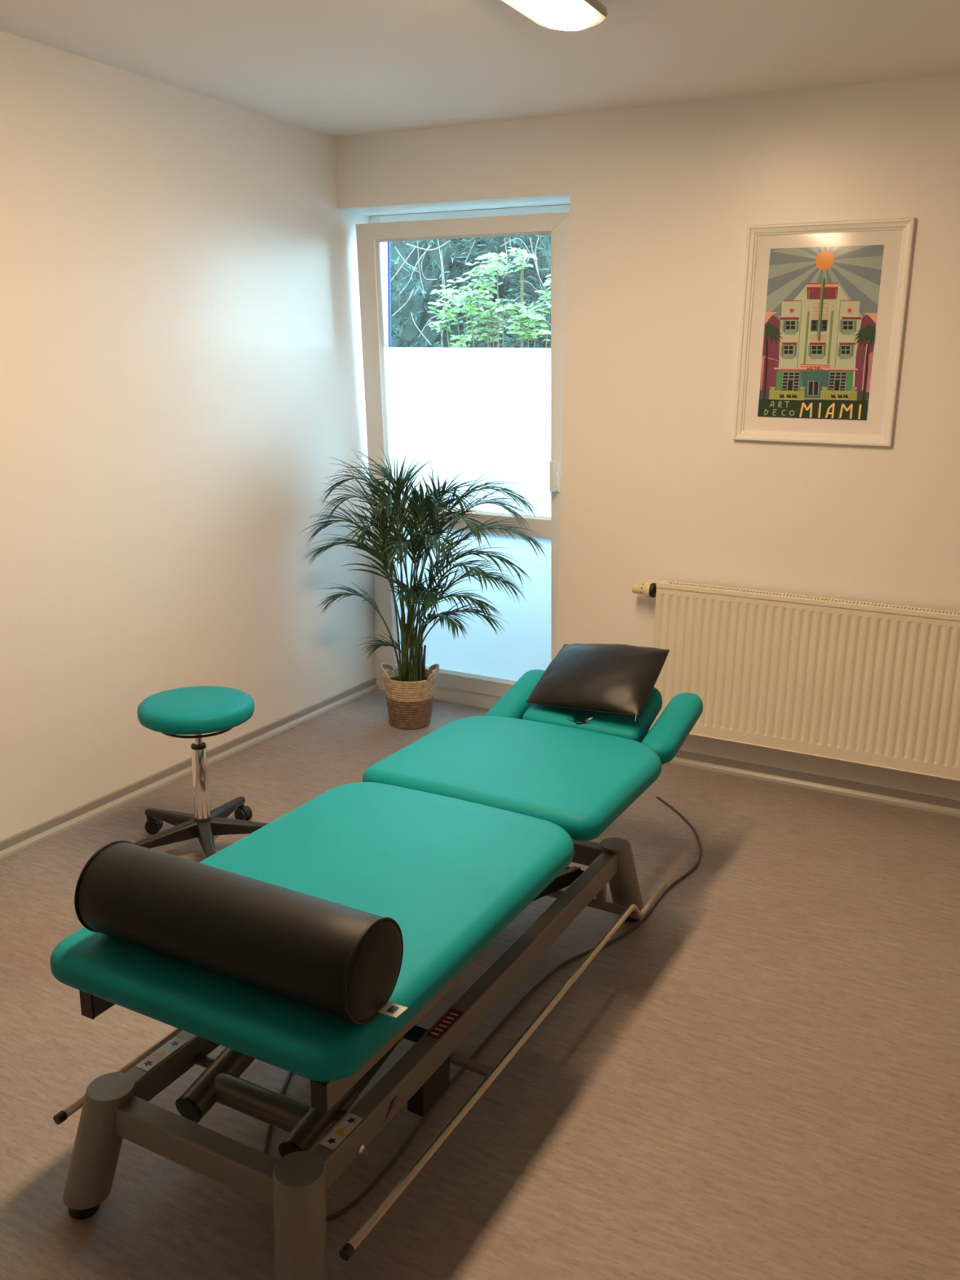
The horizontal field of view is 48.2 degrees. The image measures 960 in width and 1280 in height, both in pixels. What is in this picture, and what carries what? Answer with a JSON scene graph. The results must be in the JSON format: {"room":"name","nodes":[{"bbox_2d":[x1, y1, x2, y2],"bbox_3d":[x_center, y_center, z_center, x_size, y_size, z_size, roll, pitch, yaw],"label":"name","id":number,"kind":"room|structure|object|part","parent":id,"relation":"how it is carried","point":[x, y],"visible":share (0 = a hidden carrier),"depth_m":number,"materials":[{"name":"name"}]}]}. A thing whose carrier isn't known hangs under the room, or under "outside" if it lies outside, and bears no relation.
{"room":"examination room","nodes":[
{"label":"examination room","id":0,"kind":"room"},
{"bbox_2d":[0,30,375,840],"bbox_3d":[-1.864,-0.390,2.938,0.300,2.600,5.315,8,16,27],"label":"wall","id":1,"kind":"structure","parent":0,"point":[181,362],"depth_m":3.86,"materials":[{"name":"white paint"}]},
{"bbox_2d":[0,677,377,860],"bbox_3d":[-1.755,0.774,3.125,0.020,0.056,5.243,8,16,27],"label":"baseboard","id":2,"kind":"structure","parent":1,"relation":"attached to","point":[20,842],"depth_m":4.09,"materials":[{"name":"grey wood"}]},
{"bbox_2d":[380,662,439,728],"bbox_3d":[-0.315,0.243,4.829,0.257,0.273,0.240,8,16,27],"label":"basket","id":3,"kind":"object","parent":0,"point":[409,691],"depth_m":4.76,"materials":[{"name":"wicker"}]},
{"bbox_2d":[0,688,959,1279],"bbox_3d":[-0.095,1.119,2.175,4.500,0.100,5.440,8,16,27],"label":"floor","id":4,"kind":"structure","parent":0,"point":[759,1078],"depth_m":2.46,"materials":[{"name":"laminate"}]},
{"bbox_2d":[133,685,268,858],"bbox_3d":[-0.924,0.440,3.515,0.527,0.530,0.540,8,16,27],"label":"stool","id":5,"kind":"object","parent":4,"relation":"on","point":[197,711],"visible":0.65,"depth_m":3.46,"materials":[{"name":"teal leather"}]},
{"bbox_3d":[-1.029,0.634,3.455,0.258,0.054,0.048,-11,18,-38],"label":"arm","id":6,"kind":"part","parent":5,"relation":"part of","materials":[{"name":"black plastic"}]},
{"bbox_3d":[-1.037,0.591,3.622,0.258,0.054,0.048,10,17,32],"label":"arm","id":7,"kind":"part","parent":5,"relation":"part of","materials":[{"name":"black plastic"}]},
{"bbox_3d":[-0.909,0.218,3.444,0.363,0.064,0.363,8,16,27],"label":"seat","id":8,"kind":"part","parent":5,"relation":"part of","materials":[{"name":"teal leather"}]},
{"bbox_3d":[-0.862,0.647,3.412,0.048,0.054,0.258,-5,15,-20],"label":"arm","id":9,"kind":"part","parent":5,"relation":"part of","materials":[{"name":"black plastic"}]},
{"bbox_3d":[-0.876,0.578,3.682,0.048,0.054,0.258,5,15,15],"label":"arm","id":10,"kind":"part","parent":5,"relation":"part of","materials":[{"name":"black plastic"}]},
{"bbox_3d":[-0.767,0.613,3.552,0.258,0.054,0.048,0,14,-3],"label":"arm","id":11,"kind":"part","parent":5,"relation":"part of","materials":[{"name":"black plastic"}]},
{"bbox_2d":[49,669,702,1279],"bbox_3d":[-0.050,0.622,2.724,0.690,0.594,2.086,8,16,27],"label":"table","id":12,"kind":"object","parent":4,"relation":"on","point":[450,836],"visible":0.9,"depth_m":2.18,"materials":[{"name":"teal leather"}]},
{"bbox_3d":[-0.722,0.948,2.035,0.145,0.218,0.088,-6,16,-26],"label":"leg","id":13,"kind":"part","parent":12,"relation":"part of","materials":[{"name":"grey metal"}]},
{"bbox_3d":[-0.428,0.779,2.773,0.017,0.078,1.608,8,16,27],"label":"foot rail","id":14,"kind":"part","parent":12,"relation":"part of","materials":[{"name":"silver metal"}]},
{"bbox_3d":[-0.331,0.714,2.482,0.060,0.251,0.996,8,16,27],"label":"lifting arm","id":15,"kind":"part","parent":12,"relation":"part of","materials":[{"name":"grey metal"}]},
{"bbox_2d":[74,840,408,1024],"bbox_3d":[-0.415,0.500,1.869,0.632,0.173,0.173,8,16,27],"label":"bolster","id":16,"kind":"object","parent":12,"relation":"on","point":[345,962],"visible":1,"depth_m":1.79,"materials":[{"name":"leather"}]},
{"bbox_3d":[-0.304,1.009,1.819,0.088,0.218,0.145,-1,14,-7],"label":"leg","id":17,"kind":"part","parent":12,"relation":"part of","materials":[{"name":"grey metal"}]},
{"bbox_2d":[49,782,574,1081],"bbox_3d":[-0.278,0.528,2.255,0.684,0.072,1.023,8,16,27],"label":"cushion","id":18,"kind":"object","parent":12,"relation":"on","point":[452,872],"depth_m":2.17,"materials":[{"name":"teal leather"}]},
{"bbox_3d":[-0.109,0.746,2.368,0.060,0.251,0.996,8,16,27],"label":"lifting arm","id":19,"kind":"part","parent":12,"relation":"part of","materials":[{"name":"grey metal"}]},
{"bbox_3d":[-0.105,0.913,2.218,0.038,0.078,0.110,8,16,27],"label":"bracket plate","id":20,"kind":"part","parent":12,"relation":"part of","materials":[{"name":"black plastic"}]},
{"bbox_3d":[0.163,0.865,2.468,0.017,0.078,1.608,8,16,27],"label":"foot rail","id":21,"kind":"part","parent":12,"relation":"part of","materials":[{"name":"silver metal"}]},
{"bbox_2d":[362,715,662,840],"bbox_3d":[0.118,0.349,2.974,0.684,0.072,0.635,8,16,27],"label":"cushion","id":22,"kind":"object","parent":12,"relation":"on","point":[580,781],"depth_m":2.86,"materials":[{"name":"teal leather"}]},
{"bbox_3d":[0.128,0.200,3.527,0.104,0.074,0.370,8,29,27],"label":"armrest","id":23,"kind":"part","parent":12,"relation":"part of","materials":[{"name":"teal leather"}]},
{"bbox_3d":[-0.045,0.617,2.732,0.420,0.238,0.776,8,16,27],"label":"scissor arm","id":24,"kind":"part","parent":12,"relation":"part of","materials":[{"name":"black metal"}]},
{"bbox_2d":[526,643,669,720],"bbox_3d":[0.374,0.114,3.396,0.384,0.168,0.300,8,16,27],"label":"pillow","id":25,"kind":"object","parent":12,"relation":"on","point":[610,678],"visible":1,"depth_m":3.34,"materials":[{"name":"leather"}]},
{"bbox_3d":[0.413,0.686,3.118,0.145,0.218,0.088,-6,16,-26],"label":"leg","id":26,"kind":"part","parent":12,"relation":"part of","materials":[{"name":"grey metal"}]},
{"bbox_3d":[0.590,0.267,3.288,0.104,0.074,0.370,8,29,27],"label":"armrest","id":27,"kind":"part","parent":12,"relation":"part of","materials":[{"name":"teal leather"}]},
{"bbox_2d":[298,448,548,728],"bbox_3d":[-0.236,-0.203,4.601,1.043,1.252,0.613,8,16,27],"label":"potted palm","id":28,"kind":"object","parent":4,"relation":"on","point":[409,691],"visible":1,"depth_m":4.56,"materials":[{"name":"plant"}]},
{"bbox_2d":[263,795,702,1221],"bbox_3d":[0.156,0.843,3.049,0.437,0.008,2.304,10,17,32],"label":"power cord","id":29,"kind":"object","parent":4,"relation":"on","point":[406,1144],"visible":0.77,"depth_m":2.56,"materials":[{"name":"grey rubber"}]},
{"bbox_2d":[0,0,959,137],"bbox_3d":[0.001,-1.475,1.629,4.500,0.200,5.700,8,16,27],"label":"ceiling","id":30,"kind":"structure","parent":0,"point":[336,68],"depth_m":3.25,"materials":[{"name":"white paint"}]},
{"bbox_2d":[501,0,607,31],"bbox_3d":[-0.079,-1.486,2.209,0.190,0.069,1.500,8,16,27],"label":"ceiling lamp","id":31,"kind":"object","parent":30,"relation":"attached to","point":[561,15],"visible":1,"depth_m":2.70,"materials":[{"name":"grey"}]},
{"bbox_2d":[336,73,959,800],"bbox_3d":[1.124,-0.781,4.221,4.700,3.200,0.500,8,16,27],"label":"wall","id":32,"kind":"structure","parent":0,"point":[656,486],"depth_m":4.01,"materials":[{"name":"white paint"}]},
{"bbox_2d":[387,241,391,346],"bbox_3d":[-0.454,-0.915,5.328,0.029,2.270,0.040,8,16,27],"label":"trim","id":33,"kind":"structure","parent":32,"relation":"attached to","point":[388,242],"depth_m":5.13,"materials":[{"name":"blue plastic"}]},
{"bbox_2d":[355,204,569,708],"bbox_3d":[-0.055,-0.752,4.817,1.086,2.217,0.234,8,16,27],"label":"window","id":34,"kind":"structure","parent":32,"relation":"in","point":[478,410],"depth_m":4.78,"materials":[{"name":"white glass"}]},
{"bbox_3d":[-0.068,-1.481,4.573,0.844,0.454,0.022,8,20,27],"label":"clear pane","id":35,"kind":"part","parent":34,"relation":"part of","materials":[{"name":"clear glass"}]},
{"bbox_3d":[-0.056,-0.922,4.753,0.844,0.720,0.004,8,20,27],"label":"frosted pane","id":36,"kind":"part","parent":34,"relation":"part of","materials":[{"name":"white glass"}]},
{"bbox_3d":[-0.039,-0.169,4.998,0.844,0.712,0.004,8,20,27],"label":"frosted pane","id":37,"kind":"part","parent":34,"relation":"part of","materials":[{"name":"white glass"}]},
{"bbox_3d":[0.310,-0.696,4.548,0.034,0.130,0.047,8,20,27],"label":"handle","id":38,"kind":"part","parent":34,"relation":"part of","materials":[{"name":"white plastic"}]},
{"bbox_3d":[0.319,-0.668,4.560,0.026,0.090,0.046,8,20,27],"label":"handle","id":39,"kind":"part","parent":34,"relation":"part of","materials":[{"name":"white plastic"}]},
{"bbox_2d":[631,580,959,781],"bbox_3d":[1.361,0.154,3.952,1.711,0.592,0.074,8,16,27],"label":"radiator","id":40,"kind":"object","parent":32,"relation":"attached to","point":[875,686],"visible":0.95,"depth_m":3.97,"materials":[{"name":"beige metal"}]},
{"bbox_3d":[0.644,-0.202,4.261,0.075,0.062,0.062,8,16,27],"label":"thermostat knob","id":41,"kind":"part","parent":40,"relation":"part of","materials":[{"name":"beige plastic"}]},
{"bbox_3d":[0.704,0.059,4.293,0.004,0.590,0.072,8,16,27],"label":"panel","id":42,"kind":"part","parent":40,"relation":"part of","materials":[{"name":"beige metal"}]},
{"bbox_2d":[656,580,959,621],"bbox_3d":[1.412,-0.119,3.857,1.604,0.016,0.074,8,16,27],"label":"grille","id":43,"kind":"object","parent":40,"relation":"attached to","point":[757,597],"depth_m":3.94,"materials":[{"name":"beige metal"}]},
{"bbox_2d":[668,750,959,817],"bbox_3d":[1.596,0.595,3.999,2.912,0.056,0.020,8,16,27],"label":"baseboard","id":44,"kind":"structure","parent":32,"relation":"attached to","point":[925,802],"depth_m":4.14,"materials":[{"name":"grey wood"}]},
{"bbox_2d":[732,217,915,446],"bbox_3d":[1.199,-1.079,3.801,0.560,0.754,0.022,8,16,27],"label":"framed poster","id":45,"kind":"object","parent":32,"relation":"attached to","point":[824,304],"visible":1,"depth_m":3.80,"materials":[{"name":"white paper"}]},
{"bbox_2d":[757,244,884,420],"bbox_3d":[1.198,-1.083,3.803,0.384,0.584,0.005,8,16,27],"label":"print","id":46,"kind":"object","parent":45,"relation":"attached to","point":[822,306],"depth_m":3.80,"materials":[{"name":"multicoloured paper"}]},
{"label":"outside","id":47,"kind":"structure","parent":0,"visible":0},
{"bbox_3d":[2.777,-0.860,11.472,24.000,0.200,13.500,8,16,27],"label":"ground","id":48,"kind":"structure","parent":47,"visible":0},
{"bbox_2d":[390,237,494,347],"bbox_3d":[-0.479,-1.678,7.695,1.248,3.176,1.166,8,16,27],"label":"tree","id":49,"kind":"object","parent":48,"relation":"on","point":[404,332],"visible":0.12,"depth_m":7.24,"materials":[{"name":"green plant"}]},
{"bbox_2d":[426,246,551,347],"bbox_3d":[0.049,-0.885,6.023,0.816,2.483,0.397,8,16,27],"label":"tree","id":50,"kind":"object","parent":48,"relation":"on","point":[526,317],"visible":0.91,"depth_m":5.76,"materials":[{"name":"green plant"}]},
{"bbox_2d":[453,234,545,347],"bbox_3d":[0.107,-2.105,8.838,1.354,3.451,1.155,8,16,27],"label":"conifer","id":51,"kind":"object","parent":48,"relation":"on","point":[493,242],"visible":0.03,"depth_m":8.35,"materials":[{"name":"green plant"}]},
{"bbox_2d":[493,234,551,347],"bbox_3d":[0.660,-1.496,7.103,1.248,3.145,1.134,8,16,27],"label":"conifer","id":52,"kind":"object","parent":48,"relation":"on","point":[544,248],"visible":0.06,"depth_m":6.82,"materials":[{"name":"green plant"}]},
{"bbox_3d":[1.739,-1.187,9.369,12.000,1.650,7.940,8,16,27],"label":"bank","id":53,"kind":"object","parent":48,"relation":"on","visible":0},
{"bbox_2d":[391,237,551,346],"bbox_3d":[-0.044,-1.834,6.333,1.199,1.082,0.368,8,16,27],"label":"climbing vine","id":54,"kind":"object","parent":53,"relation":"on","point":[427,249],"visible":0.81,"depth_m":6.30,"materials":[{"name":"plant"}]},
{"bbox_3d":[-0.449,-2.190,6.259,0.177,0.189,0.006,8,16,27],"label":"stem","id":55,"kind":"part","parent":54,"relation":"part of","materials":[{"name":"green plant"}]},
{"bbox_3d":[-0.472,-2.064,6.583,0.158,0.148,0.005,8,16,27],"label":"stem","id":56,"kind":"part","parent":54,"relation":"part of","materials":[{"name":"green plant"}]},
{"bbox_3d":[-0.439,-2.268,6.374,0.159,0.132,0.005,8,16,27],"label":"stem","id":57,"kind":"part","parent":54,"relation":"part of","materials":[{"name":"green plant"}]},
{"bbox_3d":[-0.383,-2.194,6.362,0.222,0.272,0.005,8,16,27],"label":"stem","id":58,"kind":"part","parent":54,"relation":"part of","materials":[{"name":"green plant"}]},
{"bbox_3d":[-0.341,-2.162,6.207,0.049,0.310,0.003,8,16,27],"label":"stem","id":59,"kind":"part","parent":54,"relation":"part of","materials":[{"name":"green plant"}]},
{"bbox_3d":[-0.367,-1.940,6.697,0.150,0.199,0.006,8,16,27],"label":"stem","id":60,"kind":"part","parent":54,"relation":"part of","materials":[{"name":"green plant"}]},
{"bbox_3d":[-0.311,-2.357,6.422,0.306,0.053,0.005,8,16,27],"label":"stem","id":61,"kind":"part","parent":54,"relation":"part of","materials":[{"name":"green plant"}]},
{"bbox_3d":[-0.303,-2.276,6.438,0.113,0.224,0.003,8,16,27],"label":"stem","id":62,"kind":"part","parent":54,"relation":"part of","materials":[{"name":"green plant"}]},
{"bbox_3d":[-0.275,-1.910,6.513,0.230,0.148,0.005,8,16,27],"label":"stem","id":63,"kind":"part","parent":54,"relation":"part of","materials":[{"name":"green plant"}]},
{"bbox_3d":[-0.242,-2.280,6.543,0.046,0.327,0.005,8,16,27],"label":"stem","id":64,"kind":"part","parent":54,"relation":"part of","materials":[{"name":"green plant"}]},
{"bbox_3d":[-0.223,-1.760,6.263,0.024,0.969,0.074,-3,15,-15],"label":"stem","id":65,"kind":"part","parent":54,"relation":"part of","materials":[{"name":"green plant"}]},
{"bbox_3d":[-0.058,-2.323,6.432,0.067,0.129,0.004,8,16,27],"label":"stem","id":66,"kind":"part","parent":54,"relation":"part of","materials":[{"name":"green plant"}]},
{"bbox_3d":[0.142,-2.114,5.952,0.031,0.209,0.004,8,16,27],"label":"stem","id":67,"kind":"part","parent":54,"relation":"part of","materials":[{"name":"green plant"}]},
{"bbox_3d":[0.200,-2.208,6.036,0.200,0.093,0.004,8,16,27],"label":"stem","id":68,"kind":"part","parent":54,"relation":"part of","materials":[{"name":"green plant"}]},
{"bbox_3d":[0.320,-2.139,5.988,0.028,0.199,0.006,8,16,27],"label":"stem","id":69,"kind":"part","parent":54,"relation":"part of","materials":[{"name":"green plant"}]},
{"bbox_3d":[0.336,-2.027,5.866,0.154,0.330,0.005,8,16,27],"label":"stem","id":70,"kind":"part","parent":54,"relation":"part of","materials":[{"name":"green plant"}]}
]}

